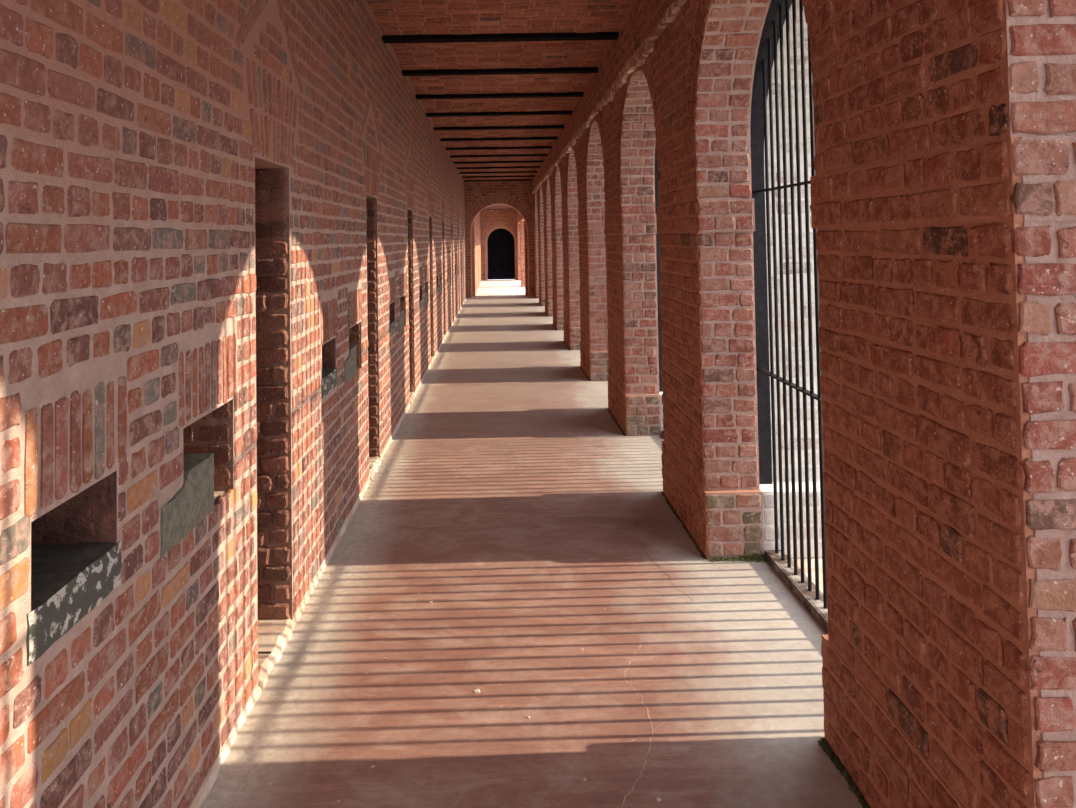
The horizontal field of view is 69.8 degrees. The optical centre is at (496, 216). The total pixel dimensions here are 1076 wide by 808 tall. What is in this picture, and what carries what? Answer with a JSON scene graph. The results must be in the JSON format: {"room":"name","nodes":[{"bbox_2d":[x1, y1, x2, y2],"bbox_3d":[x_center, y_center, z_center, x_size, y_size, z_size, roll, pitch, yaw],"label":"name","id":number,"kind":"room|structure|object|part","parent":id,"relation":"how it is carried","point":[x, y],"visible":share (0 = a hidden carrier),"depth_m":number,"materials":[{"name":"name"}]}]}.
{"room":"prison interior","nodes":[
{"label":"prison interior","id":0,"kind":"room"},
{"bbox_2d":[0,0,465,807],"bbox_3d":[-1.319,0.232,9.643,0.760,3.710,26.511,-1,-2,0],"label":"wall","id":1,"kind":"structure","parent":0,"point":[205,204],"depth_m":2.32,"materials":[{"name":"brick"}]},
{"bbox_2d":[26,541,121,665],"bbox_3d":[-1.051,0.855,1.725,0.249,0.120,0.394,-1,-2,0],"label":"sill stone","id":2,"kind":"structure","parent":1,"relation":"attached to","point":[68,581],"depth_m":1.73,"materials":[{"name":"grey stone"}]},
{"bbox_2d":[160,453,213,557],"bbox_3d":[-1.050,0.868,2.341,0.251,0.198,0.406,-1,-2,0],"label":"stone","id":3,"kind":"object","parent":1,"relation":"attached to","point":[194,500],"visible":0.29,"depth_m":2.34,"materials":[{"name":"grey stone"}]},
{"bbox_2d":[191,298,465,807],"bbox_3d":[-0.914,2.009,9.595,0.022,0.046,26.500,-1,-2,0],"label":"baseboard","id":4,"kind":"structure","parent":1,"relation":"attached to","point":[203,793],"depth_m":3.57,"materials":[{"name":"paint"}]},
{"bbox_2d":[321,368,336,398],"bbox_3d":[-1.050,0.932,4.304,0.248,0.119,0.395,-1,-2,0],"label":"sill stone","id":5,"kind":"structure","parent":1,"relation":"attached to","point":[329,375],"depth_m":4.29,"materials":[{"name":"grey stone"}]},
{"bbox_2d":[344,345,356,382],"bbox_3d":[-1.049,0.944,4.920,0.251,0.198,0.405,-1,-2,0],"label":"stone","id":6,"kind":"object","parent":1,"relation":"attached to","point":[350,364],"visible":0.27,"depth_m":4.90,"materials":[{"name":"grey stone"}]},
{"bbox_2d":[389,321,395,336],"bbox_3d":[-1.049,1.009,6.884,0.249,0.120,0.395,-1,-2,0],"label":"sill stone","id":7,"kind":"structure","parent":1,"relation":"attached to","point":[392,329],"depth_m":6.84,"materials":[{"name":"grey stone"}]},
{"bbox_2d":[398,309,403,331],"bbox_3d":[-1.048,1.021,7.498,0.251,0.198,0.406,-1,-2,0],"label":"stone","id":8,"kind":"object","parent":1,"relation":"attached to","point":[401,317],"visible":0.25,"depth_m":7.45,"materials":[{"name":"grey stone"}]},
{"bbox_2d":[419,299,422,308],"bbox_3d":[-1.048,1.085,9.463,0.249,0.121,0.395,-1,-2,0],"label":"sill stone","id":9,"kind":"structure","parent":1,"relation":"attached to","point":[420,300],"depth_m":9.43,"materials":[{"name":"grey stone"}]},
{"bbox_2d":[424,292,427,307],"bbox_3d":[-1.046,1.098,10.077,0.251,0.198,0.405,-1,-2,0],"label":"stone","id":10,"kind":"object","parent":1,"relation":"attached to","point":[426,294],"visible":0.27,"depth_m":10.04,"materials":[{"name":"grey stone"}]},
{"bbox_2d":[471,213,481,296],"bbox_3d":[-0.829,1.080,28.206,0.309,3.000,9.750,-1,-2,0],"label":"wall","id":11,"kind":"structure","parent":0,"point":[476,226],"depth_m":25.08,"materials":[{"name":"brick"}]},
{"bbox_2d":[483,204,513,209],"bbox_3d":[0.133,-0.469,28.251,2.280,0.130,9.750,-1,-2,0],"label":"ceiling","id":12,"kind":"structure","parent":0,"point":[498,206],"depth_m":30.47,"materials":[{"name":"red paint"}]},
{"bbox_2d":[480,209,517,279],"bbox_3d":[0.114,1.215,32.723,1.590,2.970,0.310,-1,-2,0],"label":"wall","id":13,"kind":"structure","parent":0,"point":[490,219],"depth_m":32.60,"materials":[{"name":"brick"}]},
{"bbox_2d":[484,225,516,279],"bbox_3d":[0.171,1.545,32.578,1.394,2.300,0.080,-1,-2,0],"label":"trim","id":14,"kind":"structure","parent":13,"relation":"attached to","point":[500,226],"depth_m":32.55,"materials":[{"name":"red brick"}]},
{"bbox_2d":[487,228,514,279],"bbox_3d":[0.174,1.529,32.904,1.316,2.350,0.050,-1,-2,0],"label":"door","id":15,"kind":"structure","parent":13,"relation":"in","point":[502,250],"depth_m":32.89,"materials":[{"name":"black"}]},
{"bbox_2d":[366,0,632,179],"bbox_3d":[0.140,-1.564,9.851,3.672,0.254,26.800,-1,-2,0],"label":"ceiling","id":16,"kind":"structure","parent":0,"point":[393,17],"depth_m":7.55,"materials":[{"name":"brick"}]},
{"bbox_2d":[459,171,536,173],"bbox_3d":[0.035,-1.189,19.864,2.008,0.162,0.120,-1,-2,0],"label":"ceiling beam","id":17,"kind":"structure","parent":16,"relation":"attached to","point":[500,171],"depth_m":19.80,"materials":[{"name":"wood"}]},
{"bbox_2d":[457,166,539,168],"bbox_3d":[0.035,-1.228,18.535,2.008,0.162,0.120,-1,-2,0],"label":"ceiling beam","id":18,"kind":"structure","parent":16,"relation":"attached to","point":[504,167],"depth_m":18.47,"materials":[{"name":"wood"}]},
{"bbox_2d":[462,175,534,177],"bbox_3d":[0.036,-1.149,21.193,2.008,0.162,0.120,-1,-2,0],"label":"ceiling beam","id":19,"kind":"structure","parent":16,"relation":"attached to","point":[510,175],"depth_m":21.13,"materials":[{"name":"wood"}]},
{"bbox_2d":[464,179,532,181],"bbox_3d":[0.037,-1.110,22.523,2.008,0.162,0.120,-1,-2,0],"label":"ceiling beam","id":20,"kind":"structure","parent":16,"relation":"attached to","point":[496,179],"depth_m":22.46,"materials":[{"name":"wood"}]},
{"bbox_2d":[434,125,563,130],"bbox_3d":[0.032,-1.426,11.887,2.008,0.162,0.120,-1,-2,0],"label":"ceiling beam","id":21,"kind":"structure","parent":16,"relation":"attached to","point":[524,126],"depth_m":11.83,"materials":[{"name":"wood"}]},
{"bbox_2d":[440,136,557,140],"bbox_3d":[0.032,-1.386,13.217,2.008,0.162,0.120,-1,-2,0],"label":"ceiling beam","id":22,"kind":"structure","parent":16,"relation":"attached to","point":[549,137],"depth_m":13.16,"materials":[{"name":"wood"}]},
{"bbox_2d":[446,146,551,149],"bbox_3d":[0.033,-1.347,14.546,2.008,0.162,0.120,-1,-2,0],"label":"ceiling beam","id":23,"kind":"structure","parent":16,"relation":"attached to","point":[510,147],"depth_m":14.48,"materials":[{"name":"wood"}]},
{"bbox_2d":[450,154,547,157],"bbox_3d":[0.034,-1.307,15.876,2.008,0.162,0.120,-1,-2,0],"label":"ceiling beam","id":24,"kind":"structure","parent":16,"relation":"attached to","point":[498,155],"depth_m":15.81,"materials":[{"name":"wood"}]},
{"bbox_2d":[454,160,543,163],"bbox_3d":[0.034,-1.268,17.205,2.008,0.162,0.120,-1,-2,0],"label":"ceiling beam","id":25,"kind":"structure","parent":16,"relation":"attached to","point":[533,161],"depth_m":17.14,"materials":[{"name":"wood"}]},
{"bbox_2d":[401,67,597,75],"bbox_3d":[0.030,-1.544,7.899,2.008,0.162,0.120,-1,-2,0],"label":"ceiling beam","id":26,"kind":"structure","parent":16,"relation":"attached to","point":[559,70],"depth_m":7.84,"materials":[{"name":"wood"}]},
{"bbox_2d":[415,92,583,98],"bbox_3d":[0.030,-1.504,9.229,2.008,0.162,0.120,-1,-2,0],"label":"ceiling beam","id":27,"kind":"structure","parent":16,"relation":"attached to","point":[535,94],"depth_m":9.17,"materials":[{"name":"wood"}]},
{"bbox_2d":[426,110,572,116],"bbox_3d":[0.031,-1.465,10.558,2.008,0.162,0.120,-1,-2,0],"label":"ceiling beam","id":28,"kind":"structure","parent":16,"relation":"attached to","point":[566,112],"depth_m":10.50,"materials":[{"name":"wood"}]},
{"bbox_2d":[382,32,618,42],"bbox_3d":[0.029,-1.583,6.570,2.008,0.162,0.120,-1,-2,0],"label":"ceiling beam","id":29,"kind":"structure","parent":16,"relation":"attached to","point":[571,36],"depth_m":6.51,"materials":[{"name":"wood"}]},
{"bbox_2d":[465,181,534,297],"bbox_3d":[0.384,0.615,23.111,3.252,3.590,0.461,-1,-2,0],"label":"wall","id":30,"kind":"structure","parent":0,"point":[479,195],"depth_m":22.92,"materials":[{"name":"brick"}]},
{"bbox_2d":[535,297,869,807],"bbox_3d":[1.116,2.036,10.924,0.028,0.001,23.930,-1,-2,0],"label":"trim","id":31,"kind":"structure","parent":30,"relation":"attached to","point":[703,556],"depth_m":4.69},
{"bbox_2d":[489,231,512,278],"bbox_3d":[0.084,1.210,33.039,1.530,3.000,0.080,-1,-2,0],"label":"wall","id":32,"kind":"structure","parent":0,"point":[508,231],"depth_m":32.98,"materials":[{"name":"black"}]},
{"bbox_2d":[516,210,527,295],"bbox_3d":[1.067,1.050,28.201,0.459,3.000,9.759,-1,-2,0],"label":"wall","id":33,"kind":"structure","parent":0,"point":[522,248],"depth_m":27.42,"materials":[{"name":"brick"}]},
{"bbox_2d":[199,279,861,807],"bbox_3d":[0.384,2.211,14.541,3.802,0.132,36.400,-1,-2,0],"label":"floor","id":34,"kind":"structure","parent":0,"point":[553,563],"depth_m":3.33,"materials":[{"name":"paint"}]},
{"bbox_2d":[258,618,294,689],"bbox_3d":[-1.181,1.826,3.228,0.565,0.042,0.500,-1,-2,0],"label":"threshold","id":35,"kind":"object","parent":34,"relation":"on","point":[273,634],"visible":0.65,"depth_m":3.27,"materials":[{"name":"paint"}]},
{"bbox_2d":[369,456,380,480],"bbox_3d":[-1.179,1.903,5.807,0.567,0.042,0.500,-1,-2,0],"label":"threshold","id":36,"kind":"object","parent":34,"relation":"on","point":[374,461],"visible":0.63,"depth_m":5.86,"materials":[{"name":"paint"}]},
{"bbox_2d":[410,392,415,403],"bbox_3d":[-1.178,1.979,8.386,0.566,0.042,0.500,-1,-2,0],"label":"threshold","id":37,"kind":"object","parent":34,"relation":"on","point":[412,394],"visible":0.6,"depth_m":8.40,"materials":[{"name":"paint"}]},
{"bbox_2d":[534,231,538,297],"bbox_3d":[1.568,1.409,22.521,0.921,1.930,0.666,-1,-2,0],"label":"brick pier","id":38,"kind":"object","parent":34,"relation":"on","point":[535,232],"visible":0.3,"depth_m":22.24,"materials":[{"name":"red brick"}]},
{"bbox_2d":[538,230,544,305],"bbox_3d":[1.567,1.340,20.173,0.923,1.930,1.129,-1,-2,0],"label":"brick pier","id":39,"kind":"object","parent":34,"relation":"on","point":[540,233],"visible":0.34,"depth_m":19.67,"materials":[{"name":"red brick"}]},
{"bbox_2d":[543,229,552,316],"bbox_3d":[1.566,1.263,17.595,0.920,1.930,1.127,-1,-2,0],"label":"brick pier","id":40,"kind":"object","parent":34,"relation":"on","point":[547,232],"visible":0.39,"depth_m":17.10,"materials":[{"name":"red brick"}]},
{"bbox_2d":[551,227,563,329],"bbox_3d":[1.565,1.187,15.015,0.920,1.930,1.126,-1,-2,0],"label":"brick pier","id":41,"kind":"object","parent":34,"relation":"on","point":[556,233],"visible":0.32,"depth_m":14.51,"materials":[{"name":"red brick"}]},
{"bbox_2d":[562,225,580,349],"bbox_3d":[1.563,1.110,12.437,0.920,1.930,1.126,-1,-2,0],"label":"brick pier","id":42,"kind":"object","parent":34,"relation":"on","point":[570,238],"visible":0.3,"depth_m":11.93,"materials":[{"name":"red brick"}]},
{"bbox_2d":[578,221,607,380],"bbox_3d":[1.562,1.034,9.859,0.921,1.930,1.126,-1,-2,0],"label":"brick pier","id":43,"kind":"object","parent":34,"relation":"on","point":[592,245],"visible":0.44,"depth_m":9.35,"materials":[{"name":"red brick"}]},
{"bbox_2d":[604,214,663,435],"bbox_3d":[1.561,0.957,7.279,0.921,1.930,1.130,-1,-2,0],"label":"brick pier","id":44,"kind":"object","parent":34,"relation":"on","point":[634,396],"visible":0.53,"depth_m":6.77,"materials":[{"name":"red brick"}]},
{"bbox_2d":[656,231,662,391],"label":"metal bars","id":45,"kind":"object","parent":34,"relation":"in","point":[658,284],"depth_m":6.86,"materials":[{"name":"black metal"}]},
{"bbox_3d":[1.464,0.676,6.873,0.095,1.769,0.012,-1,-2,0],"label":"stile plate","id":46,"kind":"part","parent":45,"relation":"part of","materials":[{"name":"black paint"}]},
{"bbox_2d":[708,556,760,561],"bbox_3d":[1.298,1.821,4.099,0.349,0.022,0.041,-1,-2,2],"label":"moss","id":47,"kind":"object","parent":34,"relation":"on","point":[733,559],"visible":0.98,"depth_m":4.09,"materials":[{"name":"green plant"}]},
{"bbox_2d":[657,198,823,558],"bbox_3d":[1.560,0.880,4.700,0.921,1.930,1.129,-1,-2,0],"label":"brick pier","id":48,"kind":"object","parent":34,"relation":"on","point":[710,455],"visible":0.71,"depth_m":4.21,"materials":[{"name":"red brick"}]},
{"bbox_2d":[743,553,767,561],"bbox_3d":[1.393,1.810,4.092,0.170,0.042,0.060,-1,-2,0],"label":"moss","id":49,"kind":"object","parent":34,"relation":"on","point":[757,556],"visible":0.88,"depth_m":4.08,"materials":[{"name":"green plant"}]},
{"bbox_2d":[750,0,827,632],"bbox_3d":[1.458,0.297,3.427,0.103,3.024,1.808,-1,-2,0],"label":"metal bars","id":50,"kind":"object","parent":34,"relation":"in","point":[809,593],"visible":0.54,"depth_m":3.89,"materials":[{"name":"black metal"}]},
{"bbox_3d":[1.463,0.599,4.294,0.095,1.769,0.012,-1,-2,0],"label":"stile plate","id":51,"kind":"part","parent":50,"relation":"part of","materials":[{"name":"black paint"}]},
{"bbox_3d":[1.456,0.121,3.432,0.103,2.673,1.808,-1,-2,0],"label":"frame","id":52,"kind":"part","parent":50,"relation":"part of","materials":[{"name":"black paint"}]},
{"bbox_3d":[1.451,-0.161,3.441,0.034,0.010,1.764,-1,-2,0],"label":"rail","id":53,"kind":"part","parent":50,"relation":"part of","materials":[{"name":"black metal"}]},
{"bbox_3d":[1.466,0.827,3.411,0.034,0.010,1.764,-1,-2,0],"label":"rail","id":54,"kind":"part","parent":50,"relation":"part of","materials":[{"name":"black metal"}]},
{"bbox_3d":[1.481,1.786,3.383,0.100,0.045,1.470,-1,-2,0],"label":"rail","id":55,"kind":"part","parent":50,"relation":"part of","materials":[{"name":"metal"}]},
{"bbox_2d":[818,738,870,807],"bbox_3d":[1.114,1.774,2.356,0.042,0.019,0.546,-1,-2,-2],"label":"moss","id":56,"kind":"object","parent":34,"relation":"on","point":[822,742],"visible":1,"depth_m":2.48,"materials":[{"name":"green plant"}]},
{"bbox_2d":[809,136,1075,807],"bbox_3d":[1.559,0.804,2.121,0.920,1.930,1.128,-1,-2,0],"label":"brick pier","id":57,"kind":"object","parent":34,"relation":"on","point":[947,278],"visible":1,"depth_m":1.86,"materials":[{"name":"red brick"}]},
{"bbox_2d":[532,0,1075,231],"bbox_3d":[1.512,-0.827,9.678,0.950,1.780,26.500,-1,-2,0],"label":"wall","id":58,"kind":"structure","parent":0,"point":[893,79],"depth_m":2.63,"materials":[{"name":"brick"}]},
{"bbox_2d":[532,0,686,193],"bbox_3d":[1.055,-0.990,12.234,0.054,0.149,21.400,-1,-2,0],"label":"trim","id":59,"kind":"structure","parent":58,"relation":"attached to","point":[640,54],"depth_m":6.23,"materials":[{"name":"red brick"}]},
{"bbox_2d":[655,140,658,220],"label":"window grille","id":60,"kind":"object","parent":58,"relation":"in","point":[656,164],"depth_m":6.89,"materials":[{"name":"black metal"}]},
{"bbox_3d":[1.457,0.198,6.011,0.103,2.673,1.808,-1,-2,0],"label":"frame","id":61,"kind":"part","parent":60,"relation":"part of","materials":[{"name":"black paint"}]}
]}

